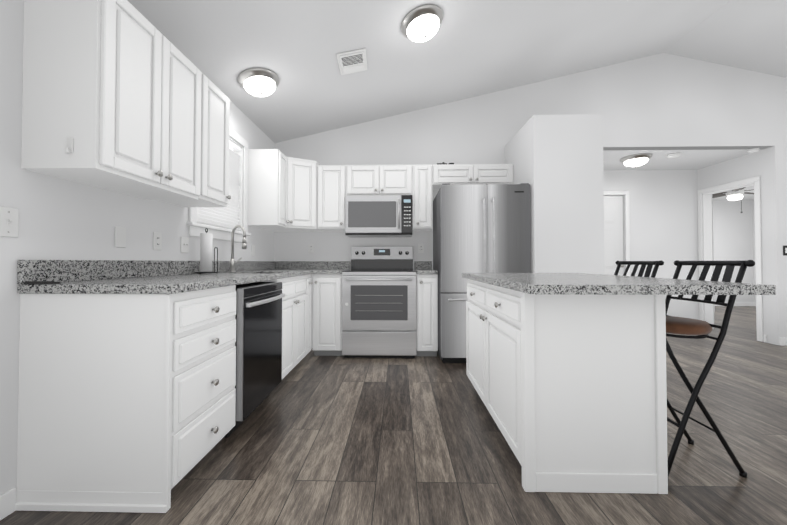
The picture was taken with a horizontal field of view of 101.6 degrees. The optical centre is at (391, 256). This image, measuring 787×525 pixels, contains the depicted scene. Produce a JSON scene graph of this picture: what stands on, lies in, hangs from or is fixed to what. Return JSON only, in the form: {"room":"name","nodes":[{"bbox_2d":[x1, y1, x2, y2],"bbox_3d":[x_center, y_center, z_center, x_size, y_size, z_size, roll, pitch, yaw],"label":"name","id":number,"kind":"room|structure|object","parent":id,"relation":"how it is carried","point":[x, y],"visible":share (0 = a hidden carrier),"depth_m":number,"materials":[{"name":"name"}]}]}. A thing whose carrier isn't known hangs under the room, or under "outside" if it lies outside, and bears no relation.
{"room":"kitchen","nodes":[
{"label":"kitchen","id":0,"kind":"room"},
{"bbox_2d":[0,306,786,524],"bbox_3d":[3.306,1.064,2.067,9.880,0.050,10.920,0,-1,1],"label":"floor","id":1,"kind":"structure","parent":0,"point":[311,439],"depth_m":1.64,"materials":[{"name":"wood"}]},
{"bbox_2d":[15,285,235,512],"bbox_3d":[-1.201,0.593,1.568,0.643,0.874,0.536,0,-1,1],"label":"base cabinet","id":2,"kind":"object","parent":1,"relation":"on","point":[126,402],"depth_m":1.31,"materials":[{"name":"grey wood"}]},
{"bbox_2d":[17,260,312,293],"bbox_3d":[-1.171,0.102,2.652,0.660,0.138,2.706,0,-1,1],"label":"countertop","id":3,"kind":"structure","parent":2,"relation":"on","point":[116,277],"depth_m":1.61,"materials":[{"name":"grey stone"}]},
{"bbox_2d":[25,281,60,283],"bbox_3d":[-1.431,0.105,1.316,0.137,0.012,0.025,0,-1,1],"label":"knife","id":4,"kind":"object","parent":3,"relation":"on","point":[38,282],"visible":0.96,"depth_m":1.31,"materials":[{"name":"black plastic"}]},
{"bbox_2d":[194,228,217,273],"bbox_3d":[-1.403,-0.045,2.424,0.151,0.347,0.154,0,-1,1],"label":"paper towel holder","id":5,"kind":"object","parent":3,"relation":"on","point":[206,238],"visible":1,"depth_m":2.40,"materials":[{"name":"white paper"}]},
{"bbox_2d":[229,225,246,271],"bbox_3d":[-1.350,-0.073,2.855,0.184,0.416,0.189,0,-1,1],"label":"faucet","id":6,"kind":"object","parent":3,"relation":"on","point":[232,259],"visible":0.98,"depth_m":2.83,"materials":[{"name":"silver metal"}]},
{"bbox_2d":[223,282,284,437],"bbox_3d":[-1.123,0.612,2.145,0.661,0.854,0.610,0,-1,1],"label":"dishwasher","id":7,"kind":"object","parent":1,"relation":"on","point":[258,318],"visible":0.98,"depth_m":2.01,"materials":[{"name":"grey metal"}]},
{"bbox_2d":[261,274,312,361],"bbox_3d":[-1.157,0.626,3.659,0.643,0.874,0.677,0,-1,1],"label":"base cabinet","id":8,"kind":"object","parent":1,"relation":"on","point":[297,303],"depth_m":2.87,"materials":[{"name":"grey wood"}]},
{"bbox_2d":[312,274,342,355],"bbox_3d":[-0.676,0.626,3.673,0.311,0.874,0.626,0,-1,1],"label":"base cabinet","id":9,"kind":"object","parent":1,"relation":"on","point":[327,318],"depth_m":3.36,"materials":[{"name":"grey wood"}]},
{"bbox_2d":[313,261,350,273],"bbox_3d":[-0.669,0.118,3.674,0.298,0.138,0.643,0,-1,1],"label":"countertop","id":10,"kind":"structure","parent":9,"relation":"on","point":[319,267],"depth_m":3.97,"materials":[{"name":"grey stone"}]},
{"bbox_2d":[342,246,416,357],"bbox_3d":[-0.127,0.463,3.615,0.776,1.199,0.720,0,-1,1],"label":"range","id":11,"kind":"object","parent":1,"relation":"on","point":[379,311],"visible":1,"depth_m":3.32,"materials":[{"name":"silver metal"}]},
{"bbox_2d":[416,274,437,355],"bbox_3d":[0.376,0.626,3.651,0.217,0.874,0.626,0,-1,1],"label":"base cabinet","id":12,"kind":"object","parent":1,"relation":"on","point":[426,284],"depth_m":3.34,"materials":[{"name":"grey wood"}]},
{"bbox_2d":[414,261,437,273],"bbox_3d":[0.376,0.118,3.654,0.217,0.138,0.637,0,-1,1],"label":"countertop","id":13,"kind":"structure","parent":12,"relation":"on","point":[422,267],"depth_m":3.95,"materials":[{"name":"grey stone"}]},
{"bbox_2d":[433,183,530,362],"bbox_3d":[0.933,0.169,3.511,0.878,1.783,0.880,0,-1,1],"label":"refrigerator","id":14,"kind":"object","parent":1,"relation":"on","point":[481,228],"visible":0.69,"depth_m":3.15,"materials":[{"name":"grey metal"}]},
{"bbox_2d":[466,279,667,493],"bbox_3d":[0.901,0.600,2.027,0.614,0.874,1.257,0,-1,1],"label":"base cabinet","id":15,"kind":"object","parent":1,"relation":"on","point":[571,390],"visible":0.96,"depth_m":1.39,"materials":[{"name":"white wood"}]},
{"bbox_2d":[462,273,775,294],"bbox_3d":[1.053,0.141,1.982,0.967,0.038,1.435,0,-1,1],"label":"countertop","id":16,"kind":"structure","parent":15,"relation":"on","point":[564,284],"depth_m":1.30,"materials":[{"name":"stone"}]},
{"bbox_2d":[614,260,663,277],"bbox_3d":[1.476,0.532,2.155,0.429,1.016,0.416,0,-1,1],"label":"bar stool","id":17,"kind":"object","parent":1,"relation":"on","point":[649,264],"visible":0.29,"depth_m":2.13,"materials":[{"name":"black metal"}]},
{"bbox_2d":[665,260,754,477],"bbox_3d":[1.465,0.524,1.655,0.429,1.016,0.416,0,-1,1],"label":"bar stool","id":18,"kind":"object","parent":1,"relation":"on","point":[683,327],"visible":0.75,"depth_m":1.52,"materials":[{"name":"black metal"}]},
{"bbox_2d":[0,0,786,494],"bbox_3d":[3.306,-0.803,2.097,9.880,3.684,10.920,0,-1,1],"label":"wall","id":19,"kind":"structure","parent":0,"point":[564,106],"depth_m":3.36,"materials":[{"name":"paint"}]},
{"bbox_2d":[0,488,15,520],"bbox_3d":[-1.573,0.943,-0.996,0.013,0.094,4.585,0,-1,1],"label":"baseboard","id":20,"kind":"structure","parent":19,"relation":"attached to","point":[7,502],"depth_m":1.27,"materials":[{"name":"white wood"}]},
{"bbox_2d":[0,206,18,236],"bbox_3d":[-1.524,-0.139,1.254,0.018,0.117,0.117,0,-1,1],"label":"light switch","id":21,"kind":"object","parent":19,"relation":"attached to","point":[9,221],"depth_m":1.28,"materials":[{"name":"plastic"}]},
{"bbox_2d":[115,226,125,247],"bbox_3d":[-1.518,-0.110,1.794,0.006,0.115,0.070,0,-1,1],"label":"outlet","id":22,"kind":"object","parent":19,"relation":"attached to","point":[120,232],"depth_m":1.79,"materials":[{"name":"plastic"}]},
{"bbox_2d":[21,0,230,206],"bbox_3d":[-1.337,-0.764,1.823,0.362,0.813,1.035,0,-1,1],"label":"upper cabinet","id":23,"kind":"object","parent":19,"relation":"attached to","point":[124,97],"visible":1,"depth_m":1.43,"materials":[{"name":"white wood"}]},
{"bbox_2d":[153,232,161,249],"bbox_3d":[-1.510,-0.101,2.068,0.009,0.115,0.070,0,-1,1],"label":"outlet","id":24,"kind":"object","parent":19,"relation":"attached to","point":[157,237],"depth_m":2.06,"materials":[{"name":"plastic"}]},
{"bbox_2d":[181,237,188,252],"bbox_3d":[-1.501,-0.087,2.333,0.018,0.115,0.085,0,-1,1],"label":"light switch","id":25,"kind":"object","parent":19,"relation":"attached to","point":[184,240],"depth_m":2.33,"materials":[{"name":"plastic"}]},
{"bbox_2d":[186,127,250,242],"bbox_3d":[-1.532,-0.667,2.833,0.155,1.035,0.940,0,-1,1],"label":"window","id":26,"kind":"structure","parent":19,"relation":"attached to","point":[220,223],"depth_m":3.05,"materials":[{"name":"white"}]},
{"bbox_2d":[238,68,278,96],"bbox_3d":[-1.150,-1.479,2.773,0.330,0.172,0.336,0,-1,1],"label":"flush-mount light","id":27,"kind":"object","parent":19,"relation":"attached to","point":[260,82],"visible":1,"depth_m":2.69,"materials":[{"name":"white glass"}]},
{"bbox_2d":[248,149,327,231],"bbox_3d":[-1.139,-0.714,3.655,0.680,0.783,0.727,0,-1,1],"label":"upper cabinet","id":28,"kind":"object","parent":19,"relation":"attached to","point":[288,194],"depth_m":3.46,"materials":[{"name":"white wood"}]},
{"bbox_2d":[308,244,313,252],"bbox_3d":[-1.009,-0.106,4.003,0.070,0.116,0.008,0,-1,1],"label":"outlet","id":29,"kind":"object","parent":19,"relation":"attached to","point":[310,246],"depth_m":4.00,"materials":[{"name":"plastic"}]},
{"bbox_2d":[324,165,347,230],"bbox_3d":[-0.723,-0.691,3.822,0.390,0.736,0.374,0,-1,1],"label":"upper cabinet","id":30,"kind":"object","parent":19,"relation":"attached to","point":[335,176],"depth_m":3.68,"materials":[{"name":"white wood"}]},
{"bbox_2d":[336,48,366,74],"bbox_3d":[-0.344,-1.701,2.809,0.259,0.072,0.302,0,-1,1],"label":"air vent","id":31,"kind":"object","parent":19,"relation":"in","point":[353,61],"visible":1,"depth_m":2.78,"materials":[{"name":"plastic"}]},
{"bbox_2d":[348,165,415,196],"bbox_3d":[-0.143,-0.883,3.836,0.765,0.353,0.327,0,-1,1],"label":"upper cabinet","id":32,"kind":"object","parent":19,"relation":"attached to","point":[362,179],"depth_m":3.68,"materials":[{"name":"white wood"}]},
{"bbox_2d":[345,195,411,237],"bbox_3d":[-0.144,-0.469,3.775,0.756,0.448,0.430,0,-1,1],"label":"over-the-range microwave","id":33,"kind":"object","parent":32,"relation":"attached to","point":[375,216],"visible":1,"depth_m":3.60,"materials":[{"name":"silver metal"}]},
{"bbox_2d":[418,244,423,252],"bbox_3d":[0.361,-0.106,3.974,0.070,0.116,0.008,0,-1,1],"label":"outlet","id":34,"kind":"object","parent":19,"relation":"attached to","point":[420,246],"depth_m":3.97,"materials":[{"name":"plastic"}]},
{"bbox_2d":[401,4,442,41],"bbox_3d":[0.235,-1.796,2.518,0.330,0.172,0.336,0,-1,1],"label":"flush-mount light","id":35,"kind":"object","parent":19,"relation":"attached to","point":[421,23],"visible":1,"depth_m":2.44,"materials":[{"name":"white glass"}]},
{"bbox_2d":[412,164,435,230],"bbox_3d":[0.354,-0.691,3.823,0.226,0.736,0.327,0,-1,1],"label":"upper cabinet","id":36,"kind":"object","parent":19,"relation":"attached to","point":[424,176],"depth_m":3.66,"materials":[{"name":"white wood"}]},
{"bbox_2d":[436,164,479,189],"bbox_3d":[0.728,-0.944,3.819,0.517,0.230,0.327,0,-1,1],"label":"upper cabinet","id":37,"kind":"object","parent":19,"relation":"attached to","point":[452,174],"depth_m":3.66,"materials":[{"name":"white wood"}]},
{"bbox_2d":[480,164,513,184],"bbox_3d":[1.133,-0.945,3.810,0.513,0.230,0.327,0,-1,1],"label":"upper cabinet","id":38,"kind":"object","parent":19,"relation":"attached to","point":[489,173],"depth_m":3.65,"materials":[{"name":"white wood"}]},
{"bbox_2d":[604,196,623,275],"bbox_3d":[3.207,0.064,4.935,0.736,2.016,0.123,0,-1,1],"label":"hall door","id":39,"kind":"structure","parent":19,"relation":"in","point":[613,229],"depth_m":4.96,"materials":[{"name":"white wood"}]},
{"bbox_2d":[604,191,629,275],"bbox_3d":[3.206,0.034,4.928,0.876,2.097,0.016,0,-1,1],"label":"door frame","id":40,"kind":"structure","parent":19,"relation":"attached to","point":[627,227],"depth_m":4.92,"materials":[{"name":"white wood"}]},
{"bbox_2d":[620,153,652,167],"bbox_3d":[3.304,-1.275,4.345,0.350,0.139,0.350,0,-1,1],"label":"hall light","id":41,"kind":"object","parent":19,"relation":"attached to","point":[635,160],"visible":1,"depth_m":4.25,"materials":[{"name":"white glass"}]},
{"bbox_2d":[667,152,679,157],"bbox_3d":[3.691,-1.328,4.208,0.135,0.038,0.135,0,-1,-5],"label":"smoke detector","id":42,"kind":"object","parent":19,"relation":"attached to","point":[677,154],"depth_m":4.17,"materials":[{"name":"plastic"}]},
{"bbox_2d":[712,203,714,319],"bbox_3d":[5.095,0.066,5.112,0.043,2.016,0.700,-1,-1,44],"label":"bedroom door","id":43,"kind":"structure","parent":19,"relation":"in","point":[713,257],"depth_m":4.86,"materials":[{"name":"white wood"}]},
{"bbox_2d":[698,176,762,341],"bbox_3d":[4.729,0.027,4.467,0.138,2.097,0.841,0,-1,1],"label":"door frame","id":44,"kind":"structure","parent":19,"relation":"attached to","point":[705,239],"depth_m":4.78,"materials":[{"name":"white wood"}]},
{"bbox_2d":[715,302,753,305],"bbox_3d":[6.529,1.073,7.333,3.341,0.094,0.014,0,-1,1],"label":"baseboard","id":45,"kind":"structure","parent":19,"relation":"attached to","point":[736,303],"depth_m":7.30,"materials":[{"name":"white wood"}]},
{"bbox_2d":[747,148,758,152],"bbox_3d":[4.527,-1.331,4.020,0.099,0.038,0.099,0,-1,-5],"label":"smoke detector","id":46,"kind":"object","parent":19,"relation":"attached to","point":[753,150],"depth_m":3.99,"materials":[{"name":"plastic"}]},
{"bbox_2d":[779,338,786,345],"bbox_3d":[6.414,1.018,3.824,3.500,0.094,0.013,0,-1,1],"label":"baseboard","id":47,"kind":"structure","parent":19,"relation":"attached to","point":[782,341],"depth_m":3.86,"materials":[{"name":"white wood"}]},
{"bbox_2d":[783,246,786,254],"bbox_3d":[4.770,-0.078,3.880,0.074,0.120,0.008,0,-1,1],"label":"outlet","id":48,"kind":"object","parent":19,"relation":"attached to","point":[784,247],"depth_m":3.88,"materials":[{"name":"plastic"}]},
{"bbox_2d":[712,187,753,212],"bbox_3d":[5.606,-1.019,5.290,1.278,0.622,1.225,0,-1,1],"label":"ceiling fan","id":49,"kind":"object","parent":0,"point":[734,195],"visible":0.58,"depth_m":5.20,"materials":[{"name":"plastic"}]}
]}

